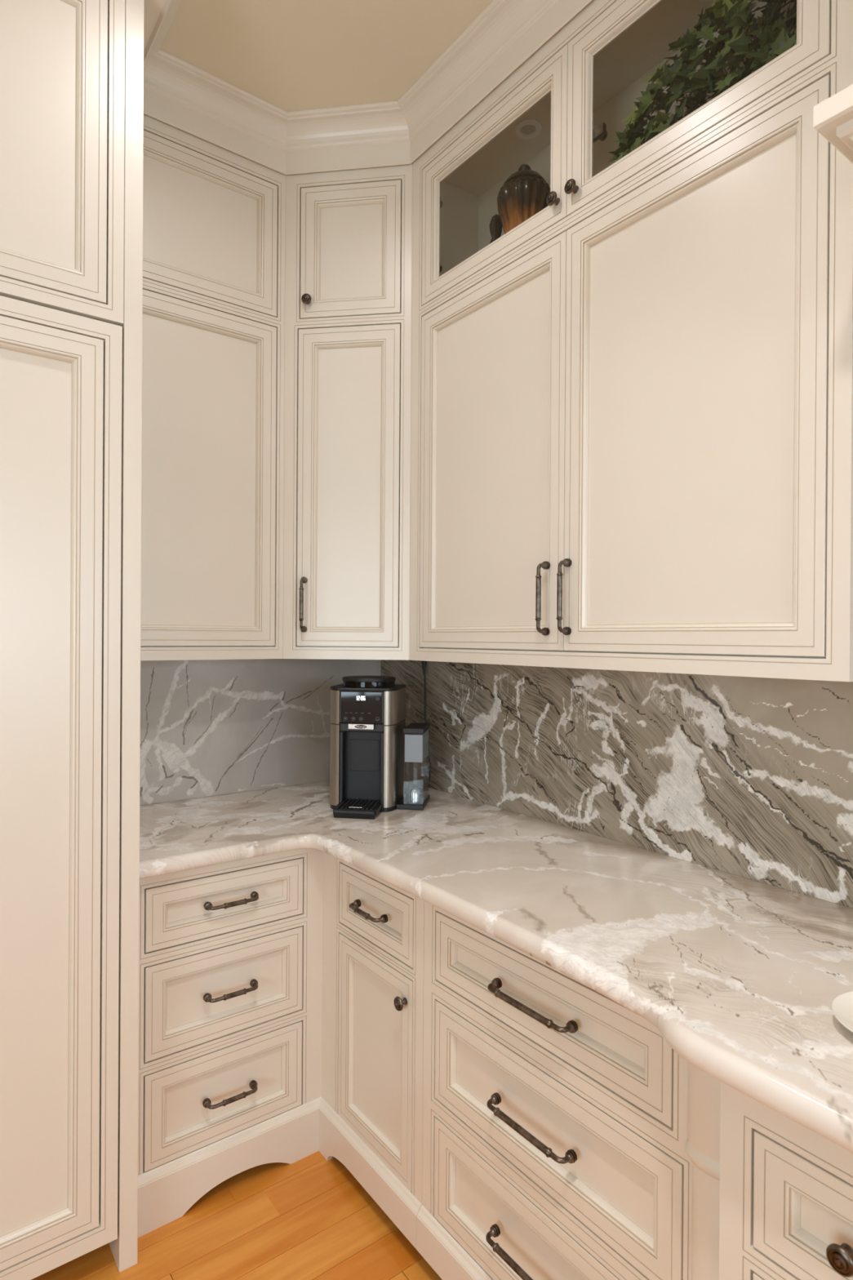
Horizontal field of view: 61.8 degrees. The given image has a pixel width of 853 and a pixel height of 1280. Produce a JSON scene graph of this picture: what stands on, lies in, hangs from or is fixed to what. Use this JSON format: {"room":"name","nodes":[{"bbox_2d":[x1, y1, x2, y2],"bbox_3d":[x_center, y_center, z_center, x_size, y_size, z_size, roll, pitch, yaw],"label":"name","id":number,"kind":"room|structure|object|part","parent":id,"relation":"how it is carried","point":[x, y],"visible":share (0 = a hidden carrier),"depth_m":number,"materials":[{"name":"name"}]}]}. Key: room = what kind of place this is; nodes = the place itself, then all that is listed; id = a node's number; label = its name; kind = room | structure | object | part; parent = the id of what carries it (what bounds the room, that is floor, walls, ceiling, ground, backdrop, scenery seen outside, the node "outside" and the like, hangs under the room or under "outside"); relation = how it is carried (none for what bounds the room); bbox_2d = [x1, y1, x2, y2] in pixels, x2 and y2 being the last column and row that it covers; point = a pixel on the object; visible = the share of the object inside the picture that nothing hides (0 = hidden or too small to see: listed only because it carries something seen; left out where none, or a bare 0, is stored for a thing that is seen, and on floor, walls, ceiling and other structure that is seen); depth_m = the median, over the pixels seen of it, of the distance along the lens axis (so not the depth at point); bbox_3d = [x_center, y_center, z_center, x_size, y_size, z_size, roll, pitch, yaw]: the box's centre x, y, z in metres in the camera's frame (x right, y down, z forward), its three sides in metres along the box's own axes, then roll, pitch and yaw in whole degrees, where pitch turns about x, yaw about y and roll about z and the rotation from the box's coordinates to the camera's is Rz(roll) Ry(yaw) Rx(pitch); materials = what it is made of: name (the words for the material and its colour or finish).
{"room":"kitchen","nodes":[
{"label":"kitchen","id":0,"kind":"room"},
{"bbox_2d":[31,1151,442,1279],"bbox_3d":[-0.165,1.518,-0.310,4.022,0.120,5.335,0,0,-37],"label":"floor","id":1,"kind":"structure","parent":0,"point":[308,1218],"depth_m":1.72,"materials":[{"name":"brown wood"}]},
{"bbox_2d":[0,0,144,1279],"bbox_3d":[-1.257,-0.033,1.620,0.987,2.957,0.674,0,0,-37],"label":"tall cabinet","id":2,"kind":"object","parent":1,"relation":"on","point":[72,71],"visible":1,"depth_m":1.57,"materials":[{"name":"beige paint"}]},
{"bbox_3d":[-1.081,0.322,1.355,0.727,1.864,0.004,0,0,-37],"label":"panel","id":3,"kind":"part","parent":2,"relation":"part of","materials":[{"name":"beige paint"}]},
{"bbox_3d":[-1.071,-1.110,1.355,0.733,0.575,0.004,0,0,-37],"label":"panel","id":4,"kind":"part","parent":2,"relation":"part of","materials":[{"name":"beige paint"}]},
{"bbox_3d":[-1.076,0.322,1.349,0.852,1.990,0.020,0,0,-37],"label":"door panel","id":5,"kind":"part","parent":2,"relation":"part of","materials":[{"name":"beige paint"}]},
{"bbox_3d":[-1.066,-1.110,1.349,0.858,0.701,0.020,0,0,-37],"label":"door","id":6,"kind":"part","parent":2,"relation":"part of","materials":[{"name":"beige paint"}]},
{"bbox_3d":[-1.077,0.325,1.349,0.932,2.079,0.020,0,0,-37],"label":"door","id":7,"kind":"part","parent":2,"relation":"part of","materials":[{"name":"beige paint"}]},
{"bbox_3d":[-1.072,-1.116,1.345,0.945,0.786,0.020,0,0,-37],"label":"frame","id":8,"kind":"part","parent":2,"relation":"part of","materials":[{"name":"beige paint"}]},
{"bbox_3d":[-0.880,-0.031,1.906,0.040,2.957,0.672,0,0,-37],"label":"panel","id":9,"kind":"part","parent":2,"relation":"part of","materials":[{"name":"beige paint"}]},
{"bbox_2d":[137,848,322,1237],"bbox_3d":[-0.674,1.012,2.101,0.529,0.873,0.621,0,0,-37],"label":"base cabinet","id":10,"kind":"object","parent":1,"relation":"on","point":[230,953],"visible":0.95,"depth_m":1.87,"materials":[{"name":"beige paint"}]},
{"bbox_3d":[-0.527,1.192,1.886,0.427,0.235,0.020,0,0,-37],"label":"drawer","id":11,"kind":"part","parent":10,"relation":"part of","materials":[{"name":"beige paint"}]},
{"bbox_3d":[-0.526,0.923,1.885,0.427,0.232,0.020,0,0,-37],"label":"drawer","id":12,"kind":"part","parent":10,"relation":"part of","materials":[{"name":"beige paint"}]},
{"bbox_3d":[-0.532,1.192,1.892,0.314,0.122,0.004,0,0,-37],"label":"panel","id":13,"kind":"part","parent":10,"relation":"part of","materials":[{"name":"beige paint"}]},
{"bbox_3d":[-0.524,0.692,1.884,0.427,0.155,0.020,0,0,-37],"label":"drawer","id":14,"kind":"part","parent":10,"relation":"part of","materials":[{"name":"beige paint"}]},
{"bbox_3d":[-0.530,0.923,1.891,0.314,0.119,0.004,0,0,-37],"label":"panel","id":15,"kind":"part","parent":10,"relation":"part of","materials":[{"name":"beige paint"}]},
{"bbox_3d":[-0.529,0.692,1.890,0.314,0.042,0.004,0,0,-37],"label":"panel","id":16,"kind":"part","parent":10,"relation":"part of","materials":[{"name":"beige paint"}]},
{"bbox_3d":[-0.508,1.321,1.880,0.529,0.024,0.017,0,0,-37],"label":"plinth moulding","id":17,"kind":"part","parent":10,"relation":"part of","materials":[{"name":"beige paint"}]},
{"bbox_3d":[-0.508,1.195,1.864,0.148,0.021,0.040,0,0,-37],"label":"handle","id":18,"kind":"part","parent":10,"relation":"part of","materials":[{"name":"brown metal"}]},
{"bbox_3d":[-0.506,0.922,1.863,0.148,0.021,0.040,0,0,-37],"label":"handle","id":19,"kind":"part","parent":10,"relation":"part of","materials":[{"name":"brown metal"}]},
{"bbox_3d":[-0.504,0.686,1.862,0.148,0.021,0.040,0,0,-37],"label":"handle","id":20,"kind":"part","parent":10,"relation":"part of","materials":[{"name":"brown metal"}]},
{"bbox_2d":[318,851,424,1248],"bbox_3d":[0.057,1.016,2.020,0.621,0.873,0.501,0,0,-37],"label":"base cabinet","id":21,"kind":"object","parent":1,"relation":"on","point":[371,1107],"visible":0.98,"depth_m":1.83,"materials":[{"name":"beige paint"}]},
{"bbox_3d":[-0.155,0.695,1.820,0.040,0.021,0.148,0,0,-37],"label":"handle","id":22,"kind":"part","parent":21,"relation":"part of","materials":[{"name":"brown metal"}]},
{"bbox_3d":[-0.167,1.324,1.853,0.017,0.024,0.501,0,0,-37],"label":"plinth moulding","id":23,"kind":"part","parent":21,"relation":"part of","materials":[{"name":"beige paint"}]},
{"bbox_3d":[-0.132,1.062,1.836,0.020,0.503,0.345,0,0,-37],"label":"door","id":24,"kind":"part","parent":21,"relation":"part of","materials":[{"name":"beige paint"}]},
{"bbox_3d":[-0.129,0.698,1.835,0.020,0.162,0.345,0,0,-37],"label":"drawer","id":25,"kind":"part","parent":21,"relation":"part of","materials":[{"name":"beige paint"}]},
{"bbox_3d":[-0.126,1.063,1.841,0.004,0.390,0.232,0,0,-37],"label":"panel","id":26,"kind":"part","parent":21,"relation":"part of","materials":[{"name":"beige paint"}]},
{"bbox_3d":[-0.123,0.698,1.840,0.004,0.049,0.232,0,0,-37],"label":"panel","id":27,"kind":"part","parent":21,"relation":"part of","materials":[{"name":"beige paint"}]},
{"bbox_3d":[-0.062,0.869,1.705,0.029,0.032,0.032,0,0,-37],"label":"knob","id":28,"kind":"part","parent":21,"relation":"part of","materials":[{"name":"brown metal"}]},
{"bbox_2d":[416,901,720,1279],"bbox_3d":[0.441,1.020,1.510,0.621,0.873,0.774,0,0,-37],"label":"base cabinet","id":29,"kind":"object","parent":1,"relation":"on","point":[565,1137],"visible":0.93,"depth_m":1.34,"materials":[{"name":"beige paint"}]},
{"bbox_3d":[0.217,1.328,1.344,0.017,0.024,0.773,0,0,-37],"label":"plinth moulding","id":30,"kind":"part","parent":29,"relation":"part of","materials":[{"name":"beige paint"}]},
{"bbox_2d":[139,780,852,1152],"bbox_3d":[0.162,0.561,1.478,1.111,0.040,2.619,0,0,-37],"label":"countertop","id":31,"kind":"structure","parent":29,"relation":"on","point":[741,977],"depth_m":1.42,"materials":[{"name":"white stone"}]},
{"bbox_2d":[329,675,430,819],"bbox_3d":[-0.159,0.329,2.281,0.306,0.416,0.316,0,0,8],"label":"coffee machine","id":32,"kind":"object","parent":31,"relation":"on","point":[371,741],"visible":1,"depth_m":2.25,"materials":[{"name":"metal"}]},
{"bbox_2d":[333,798,382,819],"bbox_3d":[-0.209,0.520,2.200,0.187,0.032,0.187,0,0,-37],"label":"drip tray","id":33,"kind":"object","parent":32,"relation":"on","point":[356,808],"depth_m":2.16,"materials":[{"name":"black plastic"}]},
{"bbox_3d":[-0.204,0.270,2.221,0.082,0.018,0.014,0,0,8],"label":"spout","id":34,"kind":"part","parent":32,"relation":"part of","materials":[{"name":"silver metal"}]},
{"bbox_3d":[-0.188,0.127,2.331,0.174,0.013,0.174,0,0,8],"label":"hopper lid","id":35,"kind":"part","parent":32,"relation":"part of","materials":[{"name":"black plastic"}]},
{"bbox_3d":[-0.043,0.529,2.331,0.088,0.016,0.159,0,0,8],"label":"tank","id":36,"kind":"part","parent":32,"relation":"part of","materials":[{"name":"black plastic"}]},
{"bbox_2d":[409,788,419,801],"bbox_3d":[-0.038,0.498,2.289,0.032,0.038,0.032,0,0,8],"label":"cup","id":37,"kind":"object","parent":32,"relation":"on","point":[414,793],"depth_m":2.28,"materials":[{"name":"clear glass"}]},
{"bbox_3d":[-0.031,0.289,2.329,0.065,0.016,0.157,0,0,8],"label":"tank lid","id":38,"kind":"part","parent":32,"relation":"part of","materials":[{"name":"black plastic"}]},
{"bbox_2d":[831,991,852,1031],"bbox_3d":[0.658,0.535,0.973,0.181,0.022,0.181,0,0,-37],"label":"plate","id":39,"kind":"object","parent":31,"relation":"on","point":[842,1005],"visible":1,"depth_m":1.02,"materials":[{"name":"white ceramic"}]},
{"bbox_3d":[0.189,1.203,1.361,0.040,0.021,0.221,0,0,-37],"label":"handle","id":40,"kind":"part","parent":29,"relation":"part of","materials":[{"name":"brown metal"}]},
{"bbox_3d":[0.221,1.202,1.380,0.004,0.107,0.512,0,0,-37],"label":"panel","id":41,"kind":"part","parent":29,"relation":"part of","materials":[{"name":"beige paint"}]},
{"bbox_3d":[0.215,1.202,1.375,0.020,0.226,0.631,0,0,-37],"label":"drawer","id":42,"kind":"part","parent":29,"relation":"part of","materials":[{"name":"beige paint"}]},
{"bbox_3d":[0.191,0.934,1.360,0.040,0.021,0.221,0,0,-37],"label":"handle","id":43,"kind":"part","parent":29,"relation":"part of","materials":[{"name":"brown metal"}]},
{"bbox_3d":[0.192,0.699,1.359,0.040,0.021,0.221,0,0,-37],"label":"handle","id":44,"kind":"part","parent":29,"relation":"part of","materials":[{"name":"brown metal"}]},
{"bbox_3d":[0.219,0.697,1.386,0.004,0.034,0.492,0,0,-37],"label":"panel","id":45,"kind":"part","parent":29,"relation":"part of","materials":[{"name":"beige paint"}]},
{"bbox_3d":[0.213,0.697,1.381,0.020,0.154,0.612,0,0,-37],"label":"drawer","id":46,"kind":"part","parent":29,"relation":"part of","materials":[{"name":"beige paint"}]},
{"bbox_3d":[0.223,0.933,1.379,0.004,0.102,0.512,0,0,-37],"label":"panel","id":47,"kind":"part","parent":29,"relation":"part of","materials":[{"name":"beige paint"}]},
{"bbox_3d":[0.217,0.933,1.374,0.020,0.221,0.631,0,0,-37],"label":"drawer","id":48,"kind":"part","parent":29,"relation":"part of","materials":[{"name":"beige paint"}]},
{"bbox_2d":[719,1081,852,1279],"bbox_3d":[0.883,1.025,0.883,0.672,0.873,0.756,0,0,-37],"label":"base cabinet","id":49,"kind":"object","parent":1,"relation":"on","point":[786,1188],"visible":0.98,"depth_m":0.93,"materials":[{"name":"beige paint"}]},
{"bbox_3d":[0.516,1.087,0.875,0.020,0.464,0.232,0,0,-37],"label":"door","id":50,"kind":"part","parent":49,"relation":"part of","materials":[{"name":"beige paint"}]},
{"bbox_3d":[0.519,0.741,0.874,0.020,0.156,0.232,0,0,-37],"label":"drawer","id":51,"kind":"part","parent":49,"relation":"part of","materials":[{"name":"beige paint"}]},
{"bbox_3d":[0.524,0.741,0.878,0.004,0.043,0.119,0,0,-37],"label":"panel","id":52,"kind":"part","parent":49,"relation":"part of","materials":[{"name":"beige paint"}]},
{"bbox_3d":[0.501,0.743,0.857,0.029,0.032,0.032,0,0,-37],"label":"knob","id":53,"kind":"part","parent":49,"relation":"part of","materials":[{"name":"brown metal"}]},
{"bbox_2d":[160,0,587,163],"bbox_3d":[-0.160,-1.686,-0.397,4.140,0.100,5.440,0,0,-37],"label":"ceiling","id":54,"kind":"structure","parent":0,"point":[290,55],"depth_m":1.96,"materials":[{"name":"beige paint"}]},
{"bbox_2d":[143,0,592,174],"bbox_3d":[-0.409,-1.570,1.681,2.180,0.146,1.250,0,0,-6],"label":"trim","id":55,"kind":"structure","parent":54,"relation":"attached to","point":[179,94],"depth_m":2.11,"materials":[{"name":"beige paint"}]},
{"bbox_3d":[-1.771,-0.106,1.732,4.140,3.095,0.120,0,0,-37],"label":"wall","id":56,"kind":"structure","parent":0,"visible":0},
{"bbox_2d":[140,113,285,660],"bbox_3d":[-0.761,-0.726,2.247,0.553,1.569,0.264,0,0,-37],"label":"upper cabinet","id":57,"kind":"object","parent":56,"relation":"attached to","point":[214,215],"visible":0.54,"depth_m":2.17,"materials":[{"name":"beige paint"}]},
{"bbox_3d":[-0.688,-0.494,2.159,0.357,0.897,0.004,0,0,-37],"label":"panel","id":58,"kind":"part","parent":57,"relation":"part of","materials":[{"name":"beige paint"}]},
{"bbox_3d":[-0.683,-1.251,2.157,0.357,0.293,0.004,0,0,-37],"label":"panel","id":59,"kind":"part","parent":57,"relation":"part of","materials":[{"name":"beige paint"}]},
{"bbox_3d":[-0.683,-0.494,2.154,0.482,1.023,0.020,0,0,-37],"label":"door","id":60,"kind":"part","parent":57,"relation":"part of","materials":[{"name":"beige paint"}]},
{"bbox_3d":[-0.679,-1.251,2.151,0.482,0.419,0.020,0,0,-37],"label":"door","id":61,"kind":"part","parent":57,"relation":"part of","materials":[{"name":"beige paint"}]},
{"bbox_2d":[139,656,381,805],"bbox_3d":[-0.621,0.296,2.519,1.112,0.472,0.012,0,0,-37],"label":"backsplash","id":62,"kind":"structure","parent":56,"relation":"attached to","point":[209,727],"depth_m":2.48,"materials":[{"name":"grey stone"}]},
{"bbox_2d":[283,163,412,660],"bbox_3d":[-0.229,-0.723,2.463,0.557,1.569,0.557,0,0,-37],"label":"upper cabinet","id":63,"kind":"object","parent":56,"relation":"attached to","point":[348,242],"visible":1,"depth_m":2.29,"materials":[{"name":"beige paint"}]},
{"bbox_3d":[-0.397,-0.114,2.280,0.021,0.179,0.040,0,0,8],"label":"handle","id":64,"kind":"part","parent":63,"relation":"part of","materials":[{"name":"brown metal"}]},
{"bbox_3d":[-0.383,-1.091,2.281,0.032,0.032,0.029,0,0,8],"label":"knob","id":65,"kind":"part","parent":63,"relation":"part of","materials":[{"name":"brown metal"}]},
{"bbox_3d":[-0.251,-0.491,2.288,0.333,1.023,0.020,0,0,8],"label":"door","id":66,"kind":"part","parent":63,"relation":"part of","materials":[{"name":"beige paint"}]},
{"bbox_3d":[-0.250,-0.491,2.295,0.207,0.897,0.004,0,0,8],"label":"panel","id":67,"kind":"part","parent":63,"relation":"part of","materials":[{"name":"beige paint"}]},
{"bbox_3d":[-0.243,-1.248,2.286,0.328,0.419,0.020,0,0,8],"label":"door","id":68,"kind":"part","parent":63,"relation":"part of","materials":[{"name":"beige paint"}]},
{"bbox_3d":[-0.242,-1.248,2.293,0.202,0.293,0.004,0,0,8],"label":"panel","id":69,"kind":"part","parent":63,"relation":"part of","materials":[{"name":"white wood"}]},
{"bbox_2d":[404,660,430,788],"bbox_3d":[-0.041,0.293,2.571,0.118,0.485,0.027,0,0,8],"label":"power cord","id":70,"kind":"object","parent":63,"relation":"hanging from","point":[424,663],"visible":0.53,"depth_m":2.57,"materials":[{"name":"black plastic"}]},
{"bbox_3d":[1.471,-0.082,0.770,0.120,3.095,5.320,0,0,-37],"label":"wall","id":71,"kind":"structure","parent":0,"visible":0},
{"bbox_2d":[381,659,852,907],"bbox_3d":[0.646,0.307,1.753,0.012,0.472,2.738,0,0,-37],"label":"backsplash","id":72,"kind":"structure","parent":71,"relation":"attached to","point":[748,777],"depth_m":1.80,"materials":[{"name":"grey stone"}]},
{"bbox_2d":[408,0,852,681],"bbox_3d":[0.430,-0.716,1.801,0.304,1.569,1.294,0,0,-37],"label":"upper cabinet","id":73,"kind":"object","parent":71,"relation":"attached to","point":[632,402],"visible":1,"depth_m":1.59,"materials":[{"name":"beige paint"}]},
{"bbox_3d":[0.079,-1.263,2.318,0.244,0.483,0.017,0,0,-37],"label":"panel","id":74,"kind":"part","parent":73,"relation":"part of","materials":[{"name":"paint"}]},
{"bbox_3d":[0.167,-0.488,1.978,0.020,1.023,0.589,0,0,-37],"label":"door","id":75,"kind":"part","parent":73,"relation":"part of","materials":[{"name":"beige paint"}]},
{"bbox_3d":[0.173,-0.488,1.982,0.004,0.897,0.464,0,0,-37],"label":"panel","id":76,"kind":"part","parent":73,"relation":"part of","materials":[{"name":"beige paint"}]},
{"bbox_3d":[0.172,-1.245,1.976,0.020,0.419,0.589,0,0,-37],"label":"door","id":77,"kind":"part","parent":73,"relation":"part of","materials":[{"name":"beige paint"}]},
{"bbox_2d":[489,213,502,243],"bbox_3d":[0.204,-1.139,2.113,0.058,0.238,0.074,0,0,-5],"label":"figurine","id":78,"kind":"object","parent":73,"relation":"on","point":[495,225],"visible":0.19,"depth_m":2.09,"materials":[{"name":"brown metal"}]},
{"bbox_2d":[497,164,550,234],"bbox_3d":[0.278,-1.185,2.026,0.157,0.330,0.157,0,0,-37],"label":"lidded jar","id":79,"kind":"object","parent":73,"relation":"on","point":[524,193],"visible":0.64,"depth_m":1.97,"materials":[{"name":"brown ceramic"}]},
{"bbox_3d":[0.279,-1.316,2.026,0.131,0.068,0.131,0,0,-37],"label":"lid","id":80,"kind":"part","parent":79,"relation":"part of","materials":[{"name":"brown ceramic"}]},
{"bbox_2d":[515,118,542,139],"bbox_3d":[0.294,-1.472,2.054,0.078,0.006,0.078,0,0,-37],"label":"puck light","id":81,"kind":"object","parent":73,"relation":"attached to","point":[530,128],"visible":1,"depth_m":2.05,"materials":[{"name":"white plastic"}]},
{"bbox_3d":[0.286,-0.104,1.768,0.040,0.186,0.021,0,0,-37],"label":"handle","id":82,"kind":"part","parent":73,"relation":"part of","materials":[{"name":"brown metal"}]},
{"bbox_3d":[0.312,-1.082,1.749,0.029,0.032,0.032,0,0,-37],"label":"knob","id":83,"kind":"part","parent":73,"relation":"part of","materials":[{"name":"brown metal"}]},
{"bbox_3d":[0.329,-0.104,1.712,0.040,0.186,0.021,0,0,-37],"label":"handle","id":84,"kind":"part","parent":73,"relation":"part of","materials":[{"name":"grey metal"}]},
{"bbox_3d":[0.347,-1.082,1.702,0.029,0.032,0.032,0,0,-37],"label":"knob","id":85,"kind":"part","parent":73,"relation":"part of","materials":[{"name":"brown metal"}]},
{"bbox_3d":[0.457,-1.487,1.809,0.232,0.027,1.249,0,0,-37],"label":"panel","id":86,"kind":"part","parent":73,"relation":"part of","materials":[{"name":"paint"}]},
{"bbox_3d":[0.553,-1.259,1.883,0.012,0.483,1.249,0,0,-37],"label":"panel","id":87,"kind":"part","parent":73,"relation":"part of","materials":[{"name":"paint"}]},
{"bbox_3d":[0.534,-0.484,1.504,0.004,0.897,0.481,0,0,-37],"label":"panel","id":88,"kind":"part","parent":73,"relation":"part of","materials":[{"name":"beige paint"}]},
{"bbox_3d":[0.528,-0.484,1.499,0.020,1.023,0.607,0,0,-37],"label":"door","id":89,"kind":"part","parent":73,"relation":"part of","materials":[{"name":"beige paint"}]},
{"bbox_3d":[0.533,-1.241,1.497,0.020,0.419,0.607,0,0,-37],"label":"door","id":90,"kind":"part","parent":73,"relation":"part of","materials":[{"name":"beige paint"}]},
{"bbox_2d":[607,0,796,163],"bbox_3d":[0.631,-1.202,1.533,0.202,0.371,0.543,0,0,-37],"label":"ivy","id":91,"kind":"object","parent":73,"relation":"on","point":[775,38],"visible":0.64,"depth_m":1.51,"materials":[{"name":"green plant"}]},
{"bbox_2d":[813,84,852,163],"bbox_3d":[1.065,-1.089,0.780,0.519,1.065,0.997,0,0,-37],"label":"range hood","id":92,"kind":"object","parent":71,"relation":"attached to","point":[833,117],"visible":1,"depth_m":1.01,"materials":[{"name":"beige paint"}]}
]}

